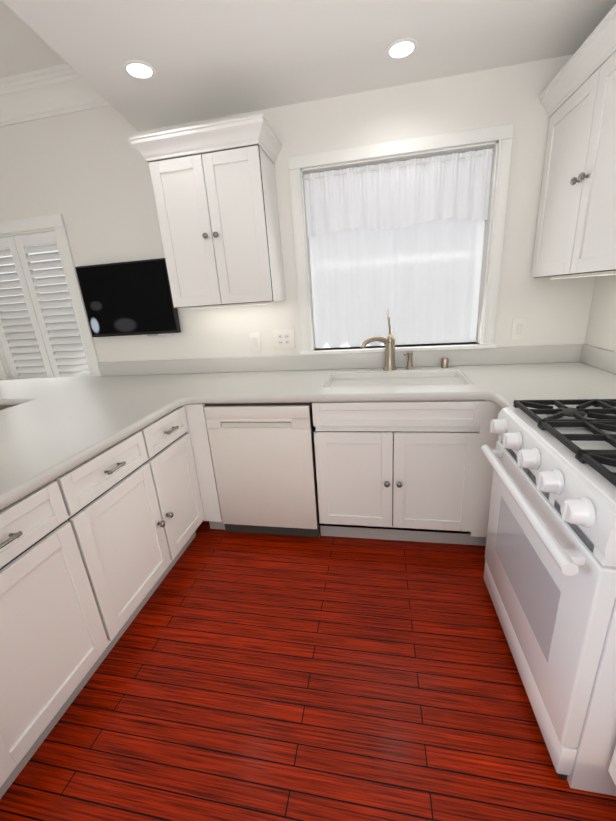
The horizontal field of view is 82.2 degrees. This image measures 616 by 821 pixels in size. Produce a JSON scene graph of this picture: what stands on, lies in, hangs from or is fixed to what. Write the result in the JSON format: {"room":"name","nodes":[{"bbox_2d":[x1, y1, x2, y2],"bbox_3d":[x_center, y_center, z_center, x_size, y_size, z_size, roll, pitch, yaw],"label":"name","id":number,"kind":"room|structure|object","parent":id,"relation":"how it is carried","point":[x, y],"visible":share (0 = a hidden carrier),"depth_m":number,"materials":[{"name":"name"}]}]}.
{"room":"kitchen","nodes":[
{"label":"kitchen","id":0,"kind":"room"},
{"bbox_2d":[0,0,66,77],"bbox_3d":[-1.116,-1.316,-0.345,4.715,0.100,5.250,0,18,11],"label":"ceiling","id":1,"kind":"structure","parent":0,"point":[24,47],"depth_m":1.91,"materials":[{"name":"paint"}]},
{"bbox_2d":[0,54,595,409],"bbox_3d":[-0.556,-0.750,2.485,4.715,2.775,0.120,0,18,11],"label":"wall","id":2,"kind":"structure","parent":0,"point":[86,174],"depth_m":2.19,"materials":[{"name":"beige paint"}]},
{"bbox_2d":[0,231,91,378],"bbox_3d":[-2.119,-0.619,2.820,0.817,1.408,0.042,0,18,11],"label":"blind","id":3,"kind":"object","parent":2,"relation":"attached to","point":[40,344],"visible":0.79,"depth_m":2.77,"materials":[{"name":"paint"}]},
{"bbox_2d":[0,214,100,407],"bbox_3d":[-2.119,-0.618,2.821,0.989,1.582,0.142,0,18,11],"label":"window frame","id":4,"kind":"structure","parent":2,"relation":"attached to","point":[55,223],"depth_m":2.54,"materials":[{"name":"white paint"}]},
{"bbox_2d":[0,63,109,126],"bbox_3d":[-1.969,-1.939,2.236,1.813,0.176,0.112,0,18,11],"label":"crown molding","id":5,"kind":"structure","parent":2,"relation":"attached to","point":[60,89],"depth_m":2.17,"materials":[{"name":"white paint"}]},
{"bbox_2d":[75,258,180,336],"bbox_3d":[-1.273,-0.783,2.516,0.708,0.503,0.058,0,18,11],"label":"wall-mounted tv","id":6,"kind":"object","parent":2,"relation":"attached to","point":[128,298],"visible":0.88,"depth_m":2.48,"materials":[{"name":"black glass"}]},
{"bbox_2d":[128,114,285,308],"bbox_3d":[-0.522,-1.081,2.101,0.747,0.888,0.373,0,18,11],"label":"upper cabinet","id":7,"kind":"object","parent":2,"relation":"attached to","point":[215,190],"visible":1,"depth_m":1.97,"materials":[{"name":"white paint"}]},
{"bbox_2d":[249,333,261,350],"bbox_3d":[-0.369,-0.479,2.470,0.078,0.128,0.008,0,18,11],"label":"outlet","id":8,"kind":"object","parent":2,"relation":"attached to","point":[255,342],"visible":1,"depth_m":2.47,"materials":[{"name":"white plastic"}]},
{"bbox_2d":[272,330,294,348],"bbox_3d":[-0.167,-0.488,2.428,0.150,0.128,0.008,0,18,11],"label":"double electrical outlet","id":9,"kind":"object","parent":2,"relation":"attached to","point":[283,339],"visible":1,"depth_m":2.42,"materials":[{"name":"white plastic"}]},
{"bbox_2d":[288,123,513,354],"bbox_3d":[0.527,-0.957,2.182,1.236,1.162,0.165,0,18,11],"label":"window","id":10,"kind":"structure","parent":2,"relation":"in","point":[503,136],"depth_m":2.05,"materials":[{"name":"white paint"}]},
{"bbox_2d":[309,218,484,347],"bbox_3d":[0.546,-0.802,2.277,1.060,0.756,0.028,0,18,11],"label":"window curtain","id":11,"kind":"object","parent":10,"relation":"hanging from","point":[421,281],"visible":0.94,"depth_m":2.27,"materials":[{"name":"white fabric"}]},
{"bbox_2d":[304,149,493,238],"bbox_3d":[0.504,-1.258,2.078,1.060,0.350,0.032,0,18,11],"label":"curtain valance","id":12,"kind":"object","parent":10,"relation":"hanging from","point":[398,194],"visible":0.98,"depth_m":2.07,"materials":[{"name":"white fabric"}]},
{"bbox_2d":[511,318,526,339],"bbox_3d":[1.282,-0.494,2.145,0.078,0.128,0.008,0,18,11],"label":"outlet","id":13,"kind":"object","parent":2,"relation":"attached to","point":[518,332],"visible":1,"depth_m":2.14,"materials":[{"name":"white plastic"}]},
{"bbox_2d":[0,521,615,820],"bbox_3d":[-0.926,1.397,0.525,4.715,0.060,5.250,0,18,11],"label":"floor","id":14,"kind":"structure","parent":0,"point":[240,676],"depth_m":1.27,"materials":[{"name":"red wood"}]},
{"bbox_2d":[0,710,27,798],"bbox_3d":[-1.262,0.892,0.647,0.620,0.868,0.791,0,18,11],"label":"base cabinet","id":15,"kind":"object","parent":14,"relation":"on","point":[12,763],"depth_m":1.03,"materials":[{"name":"white paint"}]},
{"bbox_2d":[0,400,179,510],"bbox_3d":[-1.357,0.270,1.105,1.023,0.045,2.040,0,18,11],"label":"countertop","id":16,"kind":"structure","parent":15,"relation":"on","point":[51,429],"depth_m":1.51,"materials":[{"name":"white stone"}]},
{"bbox_2d":[0,466,127,761],"bbox_3d":[-1.160,0.717,1.171,0.620,0.868,0.588,0,18,11],"label":"base cabinet","id":17,"kind":"object","parent":14,"relation":"on","point":[92,549],"depth_m":1.17,"materials":[{"name":"white paint"}]},
{"bbox_2d":[78,422,183,626],"bbox_3d":[-1.077,0.573,1.600,0.620,0.868,0.588,0,18,11],"label":"base cabinet","id":18,"kind":"object","parent":14,"relation":"on","point":[127,483],"depth_m":1.58,"materials":[{"name":"white paint"}]},
{"bbox_2d":[154,406,204,550],"bbox_3d":[-1.007,0.452,1.962,0.620,0.868,0.445,0,18,11],"label":"base cabinet","id":19,"kind":"object","parent":14,"relation":"on","point":[175,442],"depth_m":1.95,"materials":[{"name":"white paint"}]},
{"bbox_2d":[184,402,331,535],"bbox_3d":[-0.228,0.275,2.344,0.800,0.869,0.656,0,18,11],"label":"base cabinet","id":20,"kind":"object","parent":14,"relation":"on","point":[195,413],"depth_m":2.03,"materials":[{"name":"white paint"}]},
{"bbox_2d":[204,402,320,536],"bbox_3d":[-0.203,0.278,2.330,0.601,0.869,0.644,0,18,11],"label":"dishwasher","id":21,"kind":"object","parent":14,"relation":"on","point":[263,461],"visible":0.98,"depth_m":2.01,"materials":[{"name":"metal"}]},
{"bbox_2d":[324,401,502,545],"bbox_3d":[0.573,0.270,2.187,0.968,0.869,0.656,0,18,11],"label":"base cabinet","id":22,"kind":"object","parent":14,"relation":"on","point":[419,471],"depth_m":1.86,"materials":[{"name":"white paint"}]},
{"bbox_2d":[0,344,615,406],"bbox_3d":[-0.602,-0.134,2.228,4.470,0.277,0.758,0,18,11],"label":"countertop","id":23,"kind":"structure","parent":22,"relation":"on","point":[345,381],"depth_m":2.22,"materials":[{"name":"white stone"}]},
{"bbox_2d":[361,307,448,370],"bbox_3d":[0.604,-0.448,2.198,0.540,0.390,0.127,0,18,11],"label":"faucet","id":24,"kind":"object","parent":23,"relation":"on","point":[388,340],"visible":1,"depth_m":2.22,"materials":[{"name":"silver metal"}]},
{"bbox_2d":[480,360,615,407],"bbox_3d":[1.157,-0.083,1.479,0.731,0.152,0.215,0,18,11],"label":"countertop","id":25,"kind":"structure","parent":22,"relation":"on","point":[507,383],"depth_m":1.75,"materials":[{"name":"white stone"}]},
{"bbox_2d":[481,399,615,795],"bbox_3d":[1.057,0.381,1.127,0.778,1.240,0.756,0,18,11],"label":"range","id":26,"kind":"object","parent":14,"relation":"on","point":[549,577],"visible":1,"depth_m":1.01,"materials":[{"name":"white metal"}]},
{"bbox_2d":[608,746,615,785],"bbox_3d":[1.045,0.723,0.671,0.645,0.869,0.301,0,18,11],"label":"base cabinet","id":27,"kind":"object","parent":14,"relation":"on","point":[612,769],"visible":1,"depth_m":0.93,"materials":[{"name":"white paint"}]},
{"bbox_2d":[2,0,615,131],"bbox_3d":[-0.210,-1.115,-0.454,2.659,0.335,5.010,0,18,11],"label":"ceiling soffit","id":28,"kind":"structure","parent":0,"point":[209,59],"depth_m":1.53,"materials":[{"name":"paint"}]},
{"bbox_2d":[122,60,156,79],"bbox_3d":[-0.774,-1.563,1.623,0.148,0.006,0.148,0,18,11],"label":"recessed light","id":29,"kind":"object","parent":28,"relation":"attached to","point":[139,69],"visible":1,"depth_m":1.62,"materials":[{"name":"white glass"}]},
{"bbox_2d":[385,38,418,59],"bbox_3d":[0.426,-1.641,1.606,0.148,0.006,0.148,0,18,11],"label":"recessed light","id":30,"kind":"object","parent":28,"relation":"attached to","point":[401,48],"visible":1,"depth_m":1.60,"materials":[{"name":"white glass"}]},
{"bbox_2d":[585,274,615,367],"bbox_3d":[1.223,0.053,-0.405,0.120,2.775,5.130,0,18,11],"label":"wall","id":31,"kind":"structure","parent":0,"point":[601,330],"depth_m":1.93,"materials":[{"name":"beige paint"}]},
{"bbox_2d":[531,12,615,278],"bbox_3d":[1.346,-1.046,1.468,0.340,0.876,0.901,0,18,11],"label":"upper cabinet","id":32,"kind":"object","parent":31,"relation":"attached to","point":[576,231],"depth_m":1.53,"materials":[{"name":"white paint"}]},
{"label":"outside","id":33,"kind":"structure","parent":0,"visible":0},
{"bbox_2d":[0,243,87,363],"bbox_3d":[-2.104,-0.643,2.897,0.933,1.526,0.001,0,18,11],"label":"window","id":34,"kind":"structure","parent":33,"point":[35,277],"depth_m":2.77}
]}

